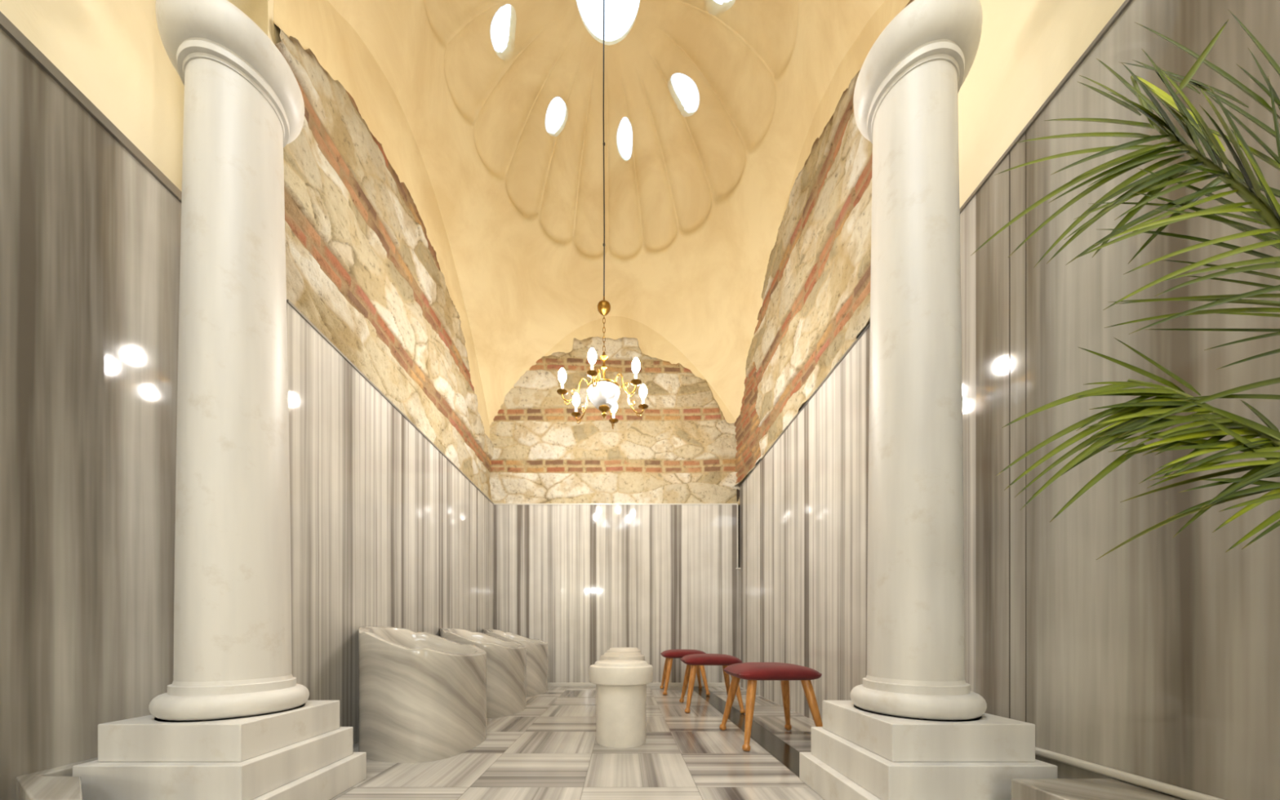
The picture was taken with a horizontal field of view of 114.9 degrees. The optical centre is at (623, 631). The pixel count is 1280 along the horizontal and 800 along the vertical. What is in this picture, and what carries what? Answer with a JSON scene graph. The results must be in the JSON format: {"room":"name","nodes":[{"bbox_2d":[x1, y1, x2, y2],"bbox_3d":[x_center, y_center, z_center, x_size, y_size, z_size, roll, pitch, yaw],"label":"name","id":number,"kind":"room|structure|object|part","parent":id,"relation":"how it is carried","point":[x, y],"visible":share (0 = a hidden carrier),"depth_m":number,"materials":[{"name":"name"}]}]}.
{"room":"spa","nodes":[
{"label":"spa","id":0,"kind":"room"},
{"bbox_2d":[0,0,493,799],"bbox_3d":[-1.846,-2.050,2.115,0.608,5.400,6.230,0,0,0],"label":"wall","id":1,"kind":"structure","parent":0,"point":[92,95],"depth_m":1.59,"materials":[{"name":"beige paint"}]},
{"bbox_2d":[329,686,824,799],"bbox_3d":[0.307,0.651,-2.000,10.814,0.002,14.000,0,0,0],"label":"floor","id":2,"kind":"structure","parent":0,"point":[549,749],"depth_m":2.09,"materials":[{"name":"stone"}]},
{"bbox_2d":[15,757,97,799],"bbox_3d":[-1.641,0.537,1.188,0.201,0.225,0.582,0,0,-41],"label":"marble ledge","id":3,"kind":"object","parent":2,"relation":"on","point":[59,783],"visible":0.57,"depth_m":1.14,"materials":[{"name":"grey stone"}]},
{"bbox_2d":[72,0,366,799],"bbox_3d":[-1.430,-0.730,1.510,0.590,2.760,0.590,0,0,0],"label":"column","id":4,"kind":"structure","parent":2,"relation":"on","point":[233,722],"depth_m":1.39,"materials":[{"name":"white stone"}]},
{"bbox_3d":[-1.430,0.228,1.510,0.426,0.125,0.426,0,0,0],"label":"moulding","id":5,"kind":"part","parent":4,"relation":"part of","materials":[{"name":"white stone"}]},
{"bbox_2d":[358,626,486,763],"bbox_3d":[-1.188,0.306,2.397,0.719,0.687,0.748,0,0,0],"label":"basin","id":6,"kind":"object","parent":2,"relation":"on","point":[422,695],"visible":0.99,"depth_m":2.07,"materials":[{"name":"stone"}]},
{"bbox_2d":[440,627,526,718],"bbox_3d":[-1.188,0.306,3.427,0.719,0.687,0.748,0,0,0],"label":"basin","id":7,"kind":"object","parent":2,"relation":"on","point":[506,660],"visible":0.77,"depth_m":3.15,"materials":[{"name":"stone"}]},
{"bbox_2d":[482,628,548,696],"bbox_3d":[-1.188,0.306,4.457,0.719,0.687,0.748,0,0,0],"label":"basin","id":8,"kind":"object","parent":2,"relation":"on","point":[537,651],"visible":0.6,"depth_m":4.21,"materials":[{"name":"stone"}]},
{"bbox_2d":[589,659,653,747],"bbox_3d":[-0.012,0.411,2.430,0.378,0.478,0.378,0,0,0],"label":"stone pedestal","id":9,"kind":"object","parent":2,"relation":"on","point":[620,684],"visible":1,"depth_m":2.29,"materials":[{"name":"beige stone"}]},
{"bbox_3d":[-0.012,0.236,2.430,0.378,0.128,0.378,0,0,0],"label":"seat","id":10,"kind":"part","parent":9,"relation":"part of","materials":[{"name":"beige stone"}]},
{"bbox_2d":[600,651,644,660],"bbox_3d":[-0.006,0.411,3.460,0.378,0.478,0.378,0,0,0],"label":"stool","id":11,"kind":"object","parent":2,"relation":"on","point":[616,655],"visible":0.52,"depth_m":3.32,"materials":[{"name":"beige stone"}]},
{"bbox_2d":[606,647,640,653],"bbox_3d":[0.006,0.411,4.490,0.378,0.478,0.378,0,0,0],"label":"stool","id":12,"kind":"object","parent":2,"relation":"on","point":[611,649],"visible":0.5,"depth_m":4.36,"materials":[{"name":"beige stone"}]},
{"bbox_2d":[660,648,710,695],"bbox_3d":[0.655,0.422,4.420,0.486,0.459,0.530,0,0,2],"label":"upholstered stool","id":13,"kind":"object","parent":2,"relation":"on","point":[669,655],"visible":0.79,"depth_m":4.23,"materials":[{"name":"red fabric"}]},
{"bbox_3d":[0.479,0.451,4.617,0.053,0.402,0.171,0,0,-30],"label":"leg","id":14,"kind":"part","parent":13,"relation":"part of","materials":[{"name":"brown wood"}]},
{"bbox_3d":[0.465,0.451,4.236,0.053,0.402,0.171,0,0,37],"label":"leg","id":15,"kind":"part","parent":13,"relation":"part of","materials":[{"name":"brown wood"}]},
{"bbox_3d":[0.655,0.234,4.420,0.486,0.083,0.440,0,0,2],"label":"seat","id":16,"kind":"part","parent":13,"relation":"part of","materials":[{"name":"red fabric"}]},
{"bbox_3d":[0.846,0.451,4.604,0.053,0.402,0.171,0,0,37],"label":"leg","id":17,"kind":"part","parent":13,"relation":"part of","materials":[{"name":"brown wood"}]},
{"bbox_3d":[0.831,0.451,4.223,0.053,0.402,0.171,0,0,-30],"label":"leg","id":18,"kind":"part","parent":13,"relation":"part of","materials":[{"name":"brown wood"}]},
{"bbox_2d":[679,653,745,713],"bbox_3d":[0.745,0.422,3.500,0.486,0.459,0.530,0,0,3],"label":"upholstered stool","id":19,"kind":"object","parent":2,"relation":"on","point":[692,660],"visible":0.88,"depth_m":3.31,"materials":[{"name":"red fabric"}]},
{"bbox_3d":[0.570,0.451,3.698,0.053,0.402,0.171,0,0,-32],"label":"leg","id":20,"kind":"part","parent":19,"relation":"part of","materials":[{"name":"brown wood"}]},
{"bbox_3d":[0.551,0.451,3.320,0.053,0.402,0.171,0,0,38],"label":"leg","id":21,"kind":"part","parent":19,"relation":"part of","materials":[{"name":"brown wood"}]},
{"bbox_3d":[0.745,0.234,3.500,0.486,0.083,0.440,0,0,3],"label":"seat","id":22,"kind":"part","parent":19,"relation":"part of","materials":[{"name":"red fabric"}]},
{"bbox_3d":[0.936,0.451,3.682,0.053,0.402,0.171,0,0,35],"label":"leg","id":23,"kind":"part","parent":19,"relation":"part of","materials":[{"name":"brown wood"}]},
{"bbox_3d":[0.920,0.451,3.302,0.053,0.402,0.171,0,0,-32],"label":"leg","id":24,"kind":"part","parent":19,"relation":"part of","materials":[{"name":"brown wood"}]},
{"bbox_2d":[719,662,822,751],"bbox_3d":[0.885,0.422,2.470,0.486,0.459,0.530,0,0,-1],"label":"upholstered stool","id":25,"kind":"object","parent":2,"relation":"on","point":[753,672],"visible":0.93,"depth_m":2.29,"materials":[{"name":"red fabric"}]},
{"bbox_3d":[0.696,0.451,2.655,0.053,0.402,0.171,0,0,-36],"label":"leg","id":26,"kind":"part","parent":25,"relation":"part of","materials":[{"name":"brown wood"}]},
{"bbox_3d":[0.704,0.451,2.277,0.053,0.402,0.171,0,0,34],"label":"leg","id":27,"kind":"part","parent":25,"relation":"part of","materials":[{"name":"brown wood"}]},
{"bbox_3d":[0.885,0.234,2.470,0.486,0.083,0.440,0,0,-1],"label":"seat","id":28,"kind":"part","parent":25,"relation":"part of","materials":[{"name":"red fabric"}]},
{"bbox_3d":[1.066,0.451,2.663,0.053,0.402,0.171,0,0,34],"label":"leg","id":29,"kind":"part","parent":25,"relation":"part of","materials":[{"name":"brown wood"}]},
{"bbox_3d":[1.074,0.451,2.284,0.053,0.402,0.171,0,0,-36],"label":"leg","id":30,"kind":"part","parent":25,"relation":"part of","materials":[{"name":"brown wood"}]},
{"bbox_2d":[799,0,1057,799],"bbox_3d":[1.073,-0.730,1.510,0.590,2.760,0.590,0,0,0],"label":"column","id":31,"kind":"structure","parent":2,"relation":"on","point":[914,728],"depth_m":1.39,"materials":[{"name":"white stone"}]},
{"bbox_3d":[1.073,0.228,1.510,0.408,0.125,0.408,0,0,0],"label":"moulding","id":32,"kind":"part","parent":31,"relation":"part of","materials":[{"name":"white stone"}]},
{"bbox_2d":[1011,778,1185,799],"bbox_3d":[1.250,0.532,0.380,0.300,0.235,1.560,0,0,0],"label":"marble ledge","id":33,"kind":"object","parent":2,"relation":"on","point":[1021,788],"visible":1,"depth_m":1.08,"materials":[{"name":"grey stone"}]},
{"bbox_2d":[970,9,1279,559],"bbox_3d":[1.045,-0.375,0.626,0.397,1.581,0.752,0,0,-45],"label":"potted palm","id":34,"kind":"object","parent":33,"relation":"on","point":[1140,414],"visible":1,"depth_m":0.69,"materials":[{"name":"green plant"}]},
{"bbox_2d":[327,0,884,425],"bbox_3d":[-0.098,-3.680,3.120,3.096,2.604,3.694,0,0,0],"label":"ceiling","id":35,"kind":"structure","parent":0,"point":[693,217],"depth_m":3.80,"materials":[{"name":"beige paint"}]},
{"bbox_2d":[490,4,511,52],"bbox_3d":[-0.993,-4.880,3.261,0.274,0.167,0.314,0,0,0],"label":"window","id":36,"kind":"structure","parent":35,"relation":"attached to","point":[495,20],"depth_m":3.30,"materials":[{"name":"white glass"}]},
{"bbox_2d":[545,96,565,133],"bbox_3d":[-0.646,-4.915,3.860,0.302,0.169,0.288,0,0,0],"label":"window","id":37,"kind":"structure","parent":35,"relation":"attached to","point":[561,104],"depth_m":3.89,"materials":[{"name":"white glass"}]},
{"bbox_2d":[556,0,648,429],"bbox_3d":[-0.147,-3.342,3.120,0.689,3.395,0.706,0,0,0],"label":"chandelier","id":38,"kind":"object","parent":35,"relation":"hanging from","point":[603,393],"visible":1,"depth_m":3.08,"materials":[{"name":"gold metal"}]},
{"bbox_3d":[-0.451,-1.900,3.021,0.062,0.108,0.062,0,0,0],"label":"bulb","id":39,"kind":"part","parent":38,"relation":"part of","materials":[{"name":"white glass"}]},
{"bbox_3d":[-0.356,-1.801,3.052,0.216,0.222,0.012,0,0,-18],"label":"arm","id":40,"kind":"part","parent":38,"relation":"part of","materials":[{"name":"gold metal"}]},
{"bbox_3d":[-0.385,-1.900,3.334,0.062,0.108,0.062,0,0,0],"label":"bulb","id":41,"kind":"part","parent":38,"relation":"part of","materials":[{"name":"white glass"}]},
{"bbox_3d":[-0.311,-1.801,3.267,0.216,0.222,0.012,0,0,42],"label":"arm","id":42,"kind":"part","parent":38,"relation":"part of","materials":[{"name":"gold metal"}]},
{"bbox_3d":[-0.213,-1.900,2.807,0.062,0.108,0.062,0,0,0],"label":"bulb","id":43,"kind":"part","parent":38,"relation":"part of","materials":[{"name":"white glass"}]},
{"bbox_3d":[-0.193,-1.801,2.905,0.012,0.222,0.216,0,0,12],"label":"arm","id":44,"kind":"part","parent":38,"relation":"part of","materials":[{"name":"gold metal"}]},
{"bbox_3d":[-0.147,-1.910,3.120,0.110,0.460,0.110,0,0,0],"label":"stem","id":45,"kind":"part","parent":38,"relation":"part of","materials":[{"name":"gold metal"}]},
{"bbox_3d":[-0.147,-3.803,3.120,0.018,2.475,0.017,0,0,0],"label":"cord","id":46,"kind":"part","parent":38,"relation":"part of","materials":[{"name":"grey plastic"}]},
{"bbox_3d":[-0.147,-1.778,3.120,0.247,0.140,0.247,0,0,0],"label":"lamp shade","id":47,"kind":"part","parent":38,"relation":"part of","materials":[{"name":"white glass"}]},
{"bbox_3d":[-0.147,-2.291,3.120,0.018,0.303,0.018,0,0,45],"label":"chain","id":48,"kind":"part","parent":38,"relation":"part of","materials":[{"name":"gold metal"}]},
{"bbox_3d":[-0.101,-1.801,3.335,0.012,0.222,0.216,0,0,12],"label":"arm","id":49,"kind":"part","parent":38,"relation":"part of","materials":[{"name":"gold metal"}]},
{"bbox_3d":[-0.081,-1.900,3.433,0.062,0.108,0.062,0,0,0],"label":"bulb","id":50,"kind":"part","parent":38,"relation":"part of","materials":[{"name":"white glass"}]},
{"bbox_3d":[0.017,-1.801,2.973,0.216,0.222,0.012,0,0,42],"label":"arm","id":51,"kind":"part","parent":38,"relation":"part of","materials":[{"name":"gold metal"}]},
{"bbox_3d":[0.062,-1.801,3.188,0.216,0.222,0.012,0,0,-18],"label":"arm","id":52,"kind":"part","parent":38,"relation":"part of","materials":[{"name":"gold metal"}]},
{"bbox_3d":[0.091,-1.900,2.906,0.062,0.108,0.062,0,0,0],"label":"bulb","id":53,"kind":"part","parent":38,"relation":"part of","materials":[{"name":"white glass"}]},
{"bbox_3d":[0.157,-1.900,3.219,0.062,0.108,0.062,0,0,0],"label":"bulb","id":54,"kind":"part","parent":38,"relation":"part of","materials":[{"name":"white glass"}]},
{"bbox_2d":[576,0,639,41],"bbox_3d":[-0.120,-5.065,3.120,0.661,0.182,0.661,0,0,0],"label":"window","id":55,"kind":"structure","parent":35,"relation":"attached to","point":[614,34],"depth_m":3.32,"materials":[{"name":"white glass"}]},
{"bbox_2d":[617,117,632,159],"bbox_3d":[0.024,-4.920,4.053,0.344,0.185,0.297,0,0,0],"label":"window","id":56,"kind":"structure","parent":35,"relation":"attached to","point":[624,153],"depth_m":4.07,"materials":[{"name":"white glass"}]},
{"bbox_2d":[671,72,698,112],"bbox_3d":[0.582,-4.896,3.675,0.325,0.185,0.336,0,0,0],"label":"window","id":57,"kind":"structure","parent":35,"relation":"attached to","point":[691,95],"depth_m":3.72,"materials":[{"name":"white glass"}]},
{"bbox_2d":[713,0,731,4],"bbox_3d":[0.770,-4.893,3.058,0.255,0.158,0.294,0,0,0],"label":"window","id":58,"kind":"structure","parent":35,"relation":"attached to","point":[715,1],"depth_m":3.18,"materials":[{"name":"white glass"}]},
{"bbox_2d":[488,315,741,682],"bbox_3d":[-0.098,-2.050,5.046,3.025,5.400,0.367,0,0,0],"label":"wall","id":59,"kind":"structure","parent":0,"point":[627,535],"depth_m":4.88,"materials":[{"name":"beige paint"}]},
{"bbox_2d":[548,682,740,686],"bbox_3d":[-0.075,0.627,4.869,2.950,0.045,0.012,0,0,0],"label":"baseboard","id":60,"kind":"structure","parent":59,"relation":"attached to","point":[550,684],"depth_m":4.86,"materials":[{"name":"white stone"}]},
{"bbox_2d":[733,0,1132,723],"bbox_3d":[1.523,-2.050,2.115,0.384,5.400,6.230,0,0,0],"label":"wall","id":61,"kind":"structure","parent":0,"point":[802,464],"depth_m":2.87,"materials":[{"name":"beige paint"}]},
{"bbox_2d":[957,0,1279,799],"bbox_3d":[1.557,-2.050,0.450,0.316,5.400,2.900,0,0,0],"label":"wall","id":62,"kind":"structure","parent":0,"point":[1157,656],"depth_m":1.17,"materials":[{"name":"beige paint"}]},
{"bbox_2d":[1035,746,1224,799],"bbox_3d":[1.389,0.401,0.650,0.022,0.025,2.100,0,0,0],"label":"baseboard","id":63,"kind":"structure","parent":62,"relation":"attached to","point":[1187,794],"depth_m":1.12,"materials":[{"name":"white stone"}]}
]}

